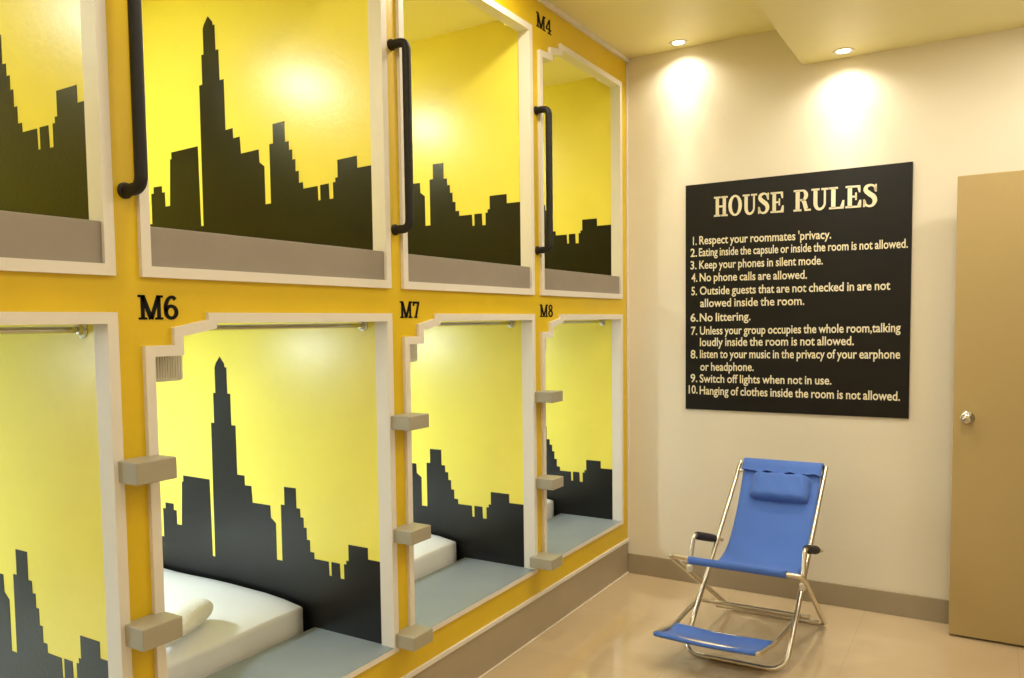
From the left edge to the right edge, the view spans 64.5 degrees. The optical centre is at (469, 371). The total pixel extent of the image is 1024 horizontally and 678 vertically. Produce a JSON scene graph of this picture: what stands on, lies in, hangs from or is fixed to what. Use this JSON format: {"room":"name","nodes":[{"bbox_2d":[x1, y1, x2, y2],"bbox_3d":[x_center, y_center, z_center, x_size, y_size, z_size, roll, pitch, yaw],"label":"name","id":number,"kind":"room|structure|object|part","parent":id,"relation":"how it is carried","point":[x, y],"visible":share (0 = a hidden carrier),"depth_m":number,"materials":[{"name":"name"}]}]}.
{"room":"dormitory","nodes":[
{"label":"dormitory","id":0,"kind":"room"},
{"bbox_2d":[0,0,626,677],"bbox_3d":[-0.721,-0.210,2.008,0.042,2.615,5.823,1,4,33],"label":"wall","id":1,"kind":"structure","parent":0,"point":[19,291],"depth_m":2.40,"materials":[{"name":"yellow paint"}]},
{"bbox_2d":[0,312,132,677],"bbox_3d":[-1.899,0.450,2.023,2.042,1.238,0.964,1,4,33],"label":"pod","id":2,"kind":"object","parent":1,"relation":"attached to","point":[65,600],"visible":0.97,"depth_m":1.96,"materials":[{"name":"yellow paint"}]},
{"bbox_2d":[0,324,87,338],"bbox_3d":[-1.141,-0.072,1.502,0.042,0.042,0.904,1,4,33],"label":"curtain rod","id":3,"kind":"object","parent":2,"relation":"attached to","point":[81,330],"visible":0.89,"depth_m":1.80,"materials":[{"name":"silver metal"}]},
{"bbox_3d":[-1.141,-0.072,1.502,0.015,0.015,0.904,1,4,33],"label":"rod","id":4,"kind":"part","parent":3,"relation":"part of","materials":[{"name":"silver metal"}]},
{"bbox_2d":[0,0,115,275],"bbox_3d":[-1.918,-0.793,1.950,2.042,1.252,0.964,1,4,33],"label":"pod","id":5,"kind":"object","parent":2,"relation":"on","point":[57,208],"visible":0.96,"depth_m":1.86,"materials":[{"name":"yellow paint"}]},
{"bbox_2d":[117,0,147,198],"bbox_3d":[-0.762,-0.714,1.815,0.077,0.639,0.037,1,4,33],"label":"grab bar","id":6,"kind":"object","parent":1,"relation":"attached to","point":[125,190],"visible":1,"depth_m":1.80,"materials":[{"name":"black metal"}]},
{"bbox_2d":[118,455,176,485],"bbox_3d":[-0.746,0.226,1.871,0.079,0.051,0.107,1,4,33],"label":"step block","id":7,"kind":"object","parent":1,"relation":"attached to","point":[142,470],"visible":1,"depth_m":1.84,"materials":[{"name":"grey paint"}]},
{"bbox_2d":[125,611,182,651],"bbox_3d":[-0.740,0.605,1.894,0.079,0.051,0.107,1,4,33],"label":"step block","id":8,"kind":"object","parent":1,"relation":"attached to","point":[151,631],"visible":1,"depth_m":1.86,"materials":[{"name":"grey paint"}]},
{"bbox_2d":[137,295,178,319],"bbox_3d":[-0.743,-0.153,1.935,0.002,0.059,0.111,1,4,33],"label":"lettering","id":9,"kind":"object","parent":1,"relation":"attached to","point":[143,302],"visible":1,"depth_m":1.93,"materials":[{"name":"black paint"}]},
{"bbox_2d":[142,313,398,677],"bbox_3d":[-1.358,0.392,2.866,2.042,1.238,0.964,1,4,33],"label":"pod","id":10,"kind":"object","parent":1,"relation":"attached to","point":[282,441],"visible":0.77,"depth_m":2.89,"materials":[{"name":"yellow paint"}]},
{"bbox_2d":[155,356,182,381],"bbox_3d":[-0.791,-0.056,2.014,0.075,0.162,0.136,1,4,33],"label":"wall light","id":11,"kind":"object","parent":10,"relation":"attached to","point":[168,368],"visible":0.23,"depth_m":2.02,"materials":[{"name":"beige plastic"}]},
{"bbox_2d":[163,568,302,677],"bbox_3d":[-1.502,0.901,2.993,1.602,0.168,0.876,1,4,33],"label":"mattress","id":12,"kind":"object","parent":10,"relation":"in","point":[243,622],"visible":0.41,"depth_m":2.78,"materials":[{"name":"white fabric"}]},
{"bbox_2d":[166,598,212,647],"bbox_3d":[-0.916,0.797,2.585,0.104,0.079,0.293,0,3,7],"label":"pillow","id":13,"kind":"object","parent":12,"relation":"on","point":[194,612],"visible":0.59,"depth_m":2.60,"materials":[{"name":"white fabric"}]},
{"bbox_2d":[136,0,391,287],"bbox_3d":[-1.377,-0.851,2.793,2.042,1.252,0.964,1,4,33],"label":"pod","id":14,"kind":"object","parent":10,"relation":"on","point":[267,134],"visible":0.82,"depth_m":2.84,"materials":[{"name":"yellow paint"}]},
{"bbox_2d":[212,322,367,331],"bbox_3d":[-0.601,-0.130,2.345,0.042,0.042,0.904,1,4,33],"label":"curtain rod","id":15,"kind":"object","parent":10,"relation":"attached to","point":[362,326],"visible":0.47,"depth_m":2.44,"materials":[{"name":"silver metal"}]},
{"bbox_3d":[-0.601,-0.130,2.345,0.015,0.015,0.904,1,4,33],"label":"rod","id":16,"kind":"part","parent":15,"relation":"part of","materials":[{"name":"silver metal"}]},
{"bbox_2d":[387,38,413,234],"bbox_3d":[-0.221,-0.772,2.658,0.077,0.639,0.037,1,4,33],"label":"grab bar","id":17,"kind":"object","parent":1,"relation":"attached to","point":[393,44],"visible":1,"depth_m":2.64,"materials":[{"name":"black metal"}]},
{"bbox_2d":[400,301,418,317],"bbox_3d":[-0.204,-0.212,2.775,0.002,0.057,0.111,1,4,33],"label":"lettering","id":18,"kind":"object","parent":1,"relation":"attached to","point":[403,309],"visible":1,"depth_m":2.77,"materials":[{"name":"black paint"}]},
{"bbox_2d":[391,413,428,430],"bbox_3d":[-0.203,0.167,2.710,0.088,0.046,0.110,1,4,33],"label":"step block","id":19,"kind":"object","parent":1,"relation":"attached to","point":[404,421],"visible":1,"depth_m":2.67,"materials":[{"name":"grey paint"}]},
{"bbox_2d":[393,522,430,545],"bbox_3d":[-0.197,0.546,2.733,0.088,0.046,0.110,1,4,33],"label":"step block","id":20,"kind":"object","parent":1,"relation":"attached to","point":[412,533],"visible":1,"depth_m":2.70,"materials":[{"name":"grey paint"}]},
{"bbox_2d":[396,624,432,651],"bbox_3d":[-0.191,0.903,2.754,0.088,0.046,0.110,1,4,33],"label":"step block","id":21,"kind":"object","parent":1,"relation":"attached to","point":[412,638],"visible":1,"depth_m":2.72,"materials":[{"name":"grey paint"}]},
{"bbox_2d":[402,314,537,631],"bbox_3d":[-0.818,0.333,3.709,2.042,1.238,0.964,1,4,33],"label":"pod","id":22,"kind":"object","parent":1,"relation":"attached to","point":[471,474],"visible":0.33,"depth_m":3.65,"materials":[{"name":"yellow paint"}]},
{"bbox_2d":[410,344,416,361],"bbox_3d":[-0.250,-0.114,2.857,0.075,0.162,0.136,1,4,33],"label":"wall light","id":23,"kind":"object","parent":22,"relation":"attached to","point":[413,347],"visible":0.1,"depth_m":2.87,"materials":[{"name":"beige plastic"}]},
{"bbox_2d":[414,534,455,580],"bbox_3d":[-0.962,0.844,3.836,1.602,0.168,0.876,1,4,33],"label":"mattress","id":24,"kind":"object","parent":22,"relation":"in","point":[435,553],"visible":0.09,"depth_m":3.63,"materials":[{"name":"white fabric"}]},
{"bbox_2d":[395,0,534,294],"bbox_3d":[-0.837,-0.909,3.635,2.042,1.252,0.964,1,4,33],"label":"pod","id":25,"kind":"object","parent":22,"relation":"on","point":[472,230],"visible":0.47,"depth_m":3.57,"materials":[{"name":"yellow paint"}]},
{"bbox_2d":[438,320,514,327],"bbox_3d":[-0.060,-0.188,3.188,0.042,0.042,0.904,1,4,33],"label":"curtain rod","id":26,"kind":"object","parent":22,"relation":"attached to","point":[510,323],"visible":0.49,"depth_m":3.32,"materials":[{"name":"silver metal"}]},
{"bbox_3d":[-0.060,-0.188,3.188,0.015,0.015,0.904,1,4,33],"label":"rod","id":27,"kind":"part","parent":26,"relation":"part of","materials":[{"name":"silver metal"}]},
{"bbox_2d":[401,538,628,677],"bbox_3d":[-0.701,1.104,2.085,0.058,0.018,5.822,1,4,33],"label":"trim","id":28,"kind":"structure","parent":1,"relation":"attached to","point":[443,654],"depth_m":3.35,"materials":[{"name":"beige paint"}]},
{"bbox_2d":[412,542,627,677],"bbox_3d":[-0.705,1.201,2.089,0.050,0.177,5.812,1,4,33],"label":"baseboard","id":29,"kind":"structure","parent":1,"relation":"attached to","point":[488,649],"depth_m":3.54,"materials":[{"name":"beige tile"}]},
{"bbox_2d":[534,106,552,254],"bbox_3d":[0.324,-0.830,3.508,0.077,0.639,0.037,1,4,33],"label":"grab bar","id":30,"kind":"object","parent":1,"relation":"attached to","point":[541,109],"visible":1,"depth_m":3.49,"materials":[{"name":"black metal"}]},
{"bbox_2d":[536,11,550,34],"bbox_3d":[0.327,-1.529,3.558,0.002,0.063,0.142,1,4,33],"label":"lettering","id":31,"kind":"object","parent":1,"relation":"attached to","point":[539,23],"visible":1,"depth_m":3.55,"materials":[{"name":"black"}]},
{"bbox_2d":[530,552,561,570],"bbox_3d":[0.336,0.832,3.556,0.110,0.046,0.103,1,4,33],"label":"step block","id":32,"kind":"object","parent":1,"relation":"attached to","point":[543,560],"visible":1,"depth_m":3.52,"materials":[{"name":"grey paint"}]},
{"bbox_2d":[540,304,552,316],"bbox_3d":[0.345,-0.273,3.631,0.002,0.057,0.127,1,4,33],"label":"lettering","id":33,"kind":"object","parent":1,"relation":"attached to","point":[543,312],"visible":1,"depth_m":3.63,"materials":[{"name":"black paint"}]},
{"bbox_2d":[535,390,562,402],"bbox_3d":[0.343,0.108,3.553,0.097,0.046,0.104,1,4,33],"label":"step block","id":34,"kind":"object","parent":1,"relation":"attached to","point":[542,396],"visible":1,"depth_m":3.51,"materials":[{"name":"grey paint"}]},
{"bbox_2d":[536,474,563,489],"bbox_3d":[0.349,0.488,3.576,0.097,0.046,0.104,1,4,33],"label":"step block","id":35,"kind":"object","parent":1,"relation":"attached to","point":[547,482],"visible":1,"depth_m":3.54,"materials":[{"name":"grey paint"}]},
{"bbox_2d":[540,314,623,557],"bbox_3d":[-0.278,0.275,4.552,2.042,1.238,0.964,1,4,33],"label":"pod","id":36,"kind":"object","parent":1,"relation":"attached to","point":[582,433],"visible":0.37,"depth_m":4.47,"materials":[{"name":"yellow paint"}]},
{"bbox_2d":[547,499,553,518],"bbox_3d":[-0.421,0.785,4.679,1.602,0.168,0.876,1,4,33],"label":"mattress","id":37,"kind":"object","parent":36,"relation":"in","point":[550,504],"visible":0.05,"depth_m":4.57,"materials":[{"name":"white fabric"}]},
{"bbox_2d":[537,43,622,298],"bbox_3d":[-0.297,-0.967,4.478,2.042,1.252,0.964,1,4,33],"label":"pod","id":38,"kind":"object","parent":36,"relation":"on","point":[585,258],"visible":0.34,"depth_m":4.37,"materials":[{"name":"yellow paint"}]},
{"bbox_2d":[562,319,605,325],"bbox_3d":[0.480,-0.246,4.030,0.042,0.042,0.904,1,4,33],"label":"curtain rod","id":39,"kind":"object","parent":36,"relation":"attached to","point":[601,322],"visible":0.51,"depth_m":4.25,"materials":[{"name":"silver metal"}]},
{"bbox_3d":[0.480,-0.246,4.030,0.015,0.015,0.904,1,4,33],"label":"rod","id":40,"kind":"part","parent":39,"relation":"part of","materials":[{"name":"silver metal"}]},
{"bbox_2d":[537,0,629,62],"bbox_3d":[-0.714,-1.504,1.915,0.020,0.022,5.823,1,4,33],"label":"trim","id":41,"kind":"structure","parent":1,"relation":"attached to","point":[546,3],"depth_m":3.86,"materials":[{"name":"beige paint"}]},
{"bbox_2d":[626,63,628,537],"bbox_3d":[0.866,-0.367,4.437,0.007,2.593,0.012,1,4,33],"label":"trim","id":42,"kind":"structure","parent":1,"relation":"attached to","point":[626,63],"depth_m":4.43,"materials":[{"name":"beige paint"}]},
{"bbox_2d":[482,573,1023,677],"bbox_3d":[0.839,1.370,1.177,3.660,0.100,5.923,1,4,33],"label":"floor","id":43,"kind":"structure","parent":0,"point":[611,635],"depth_m":3.49,"materials":[{"name":"beige tile"}]},
{"bbox_2d":[653,457,827,671],"bbox_3d":[1.195,0.807,3.471,0.556,0.742,0.889,1,4,33],"label":"lounger","id":44,"kind":"object","parent":43,"relation":"on","point":[776,520],"visible":1,"depth_m":3.56,"materials":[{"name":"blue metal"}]},
{"bbox_3d":[1.051,0.772,3.609,0.022,0.140,0.303,2,5,44],"label":"armrest","id":45,"kind":"part","parent":44,"relation":"part of","materials":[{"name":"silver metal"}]},
{"bbox_3d":[1.052,1.046,3.312,0.492,0.070,0.427,1,4,33],"label":"footrest frame","id":46,"kind":"part","parent":44,"relation":"part of","materials":[{"name":"silver metal"}]},
{"bbox_3d":[1.240,0.963,3.555,0.547,0.413,0.621,1,4,33],"label":"seat frame","id":47,"kind":"part","parent":44,"relation":"part of","materials":[{"name":"silver metal"}]},
{"bbox_2d":[750,471,810,503],"bbox_3d":[1.420,0.529,3.698,0.255,0.132,0.127,1,4,33],"label":"cushion","id":48,"kind":"object","parent":44,"relation":"on","point":[766,487],"depth_m":3.67,"materials":[{"name":"blue fabric"}]},
{"bbox_3d":[1.401,0.776,3.322,0.025,0.143,0.282,2,4,38],"label":"armrest","id":49,"kind":"part","parent":44,"relation":"part of","materials":[{"name":"silver metal"}]},
{"bbox_2d":[548,0,1023,64],"bbox_3d":[-0.133,-1.466,1.544,5.800,0.313,5.823,1,4,33],"label":"ceiling","id":50,"kind":"structure","parent":0,"point":[812,30],"depth_m":3.56,"materials":[{"name":"beige paint"}]},
{"bbox_2d":[669,39,687,45],"bbox_3d":[1.061,-1.670,4.113,0.094,0.004,0.094,1,4,33],"label":"recessed light","id":51,"kind":"object","parent":50,"relation":"in","point":[679,42],"visible":1,"depth_m":4.11,"materials":[{"name":"beige plastic"}]},
{"bbox_2d":[673,41,683,44],"bbox_3d":[1.061,-1.670,4.113,0.058,0.002,0.058,1,4,33],"label":"diffuser","id":52,"kind":"object","parent":51,"relation":"attached to","point":[674,42],"depth_m":4.11,"materials":[{"name":"beige plastic"}]},
{"bbox_2d":[832,47,854,54],"bbox_3d":[1.706,-1.462,3.696,0.094,0.004,0.094,1,4,33],"label":"recessed light","id":53,"kind":"object","parent":50,"relation":"in","point":[841,51],"visible":1,"depth_m":3.69,"materials":[{"name":"beige plastic"}]},
{"bbox_2d":[837,49,849,53],"bbox_3d":[1.706,-1.462,3.696,0.058,0.002,0.058,1,4,33],"label":"diffuser","id":54,"kind":"object","parent":53,"relation":"attached to","point":[839,51],"depth_m":3.70,"materials":[{"name":"beige plastic"}]},
{"bbox_2d":[628,27,1023,599],"bbox_3d":[1.488,-0.371,4.117,5.800,3.210,0.120,1,4,33],"label":"wall","id":55,"kind":"structure","parent":0,"point":[743,107],"depth_m":3.92,"materials":[{"name":"beige paint"}]},
{"bbox_2d":[478,572,628,677],"bbox_3d":[-0.679,1.287,2.078,0.009,0.006,5.812,1,4,33],"label":"trim","id":56,"kind":"structure","parent":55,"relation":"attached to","point":[612,583],"depth_m":3.69,"materials":[{"name":"beige tile"}]},
{"bbox_2d":[628,553,948,623],"bbox_3d":[1.896,1.089,3.878,2.400,0.110,0.010,1,4,33],"label":"baseboard","id":57,"kind":"structure","parent":55,"relation":"attached to","point":[847,596],"depth_m":4.00,"materials":[{"name":"beige wood"}]},
{"bbox_2d":[686,162,912,418],"bbox_3d":[1.577,-0.377,3.980,1.042,1.168,0.013,1,4,33],"label":"notice board","id":58,"kind":"object","parent":55,"relation":"attached to","point":[798,286],"visible":1,"depth_m":3.95,"materials":[{"name":"black"}]},
{"bbox_3d":[1.368,-0.216,0.668,0.120,3.110,5.823,1,4,33],"label":"wall","id":59,"kind":"structure","parent":0,"visible":0},
{"bbox_2d":[949,170,1023,645],"bbox_3d":[2.434,0.169,3.264,0.836,1.984,0.100,1,4,33],"label":"door","id":60,"kind":"structure","parent":59,"relation":"in","point":[986,588],"depth_m":3.43,"materials":[{"name":"beige laminate"}]},
{"bbox_3d":[2.118,0.199,3.446,0.052,0.052,0.062,1,4,33],"label":"handle","id":61,"kind":"part","parent":60,"relation":"part of","materials":[{"name":"silver metal"}]}
]}

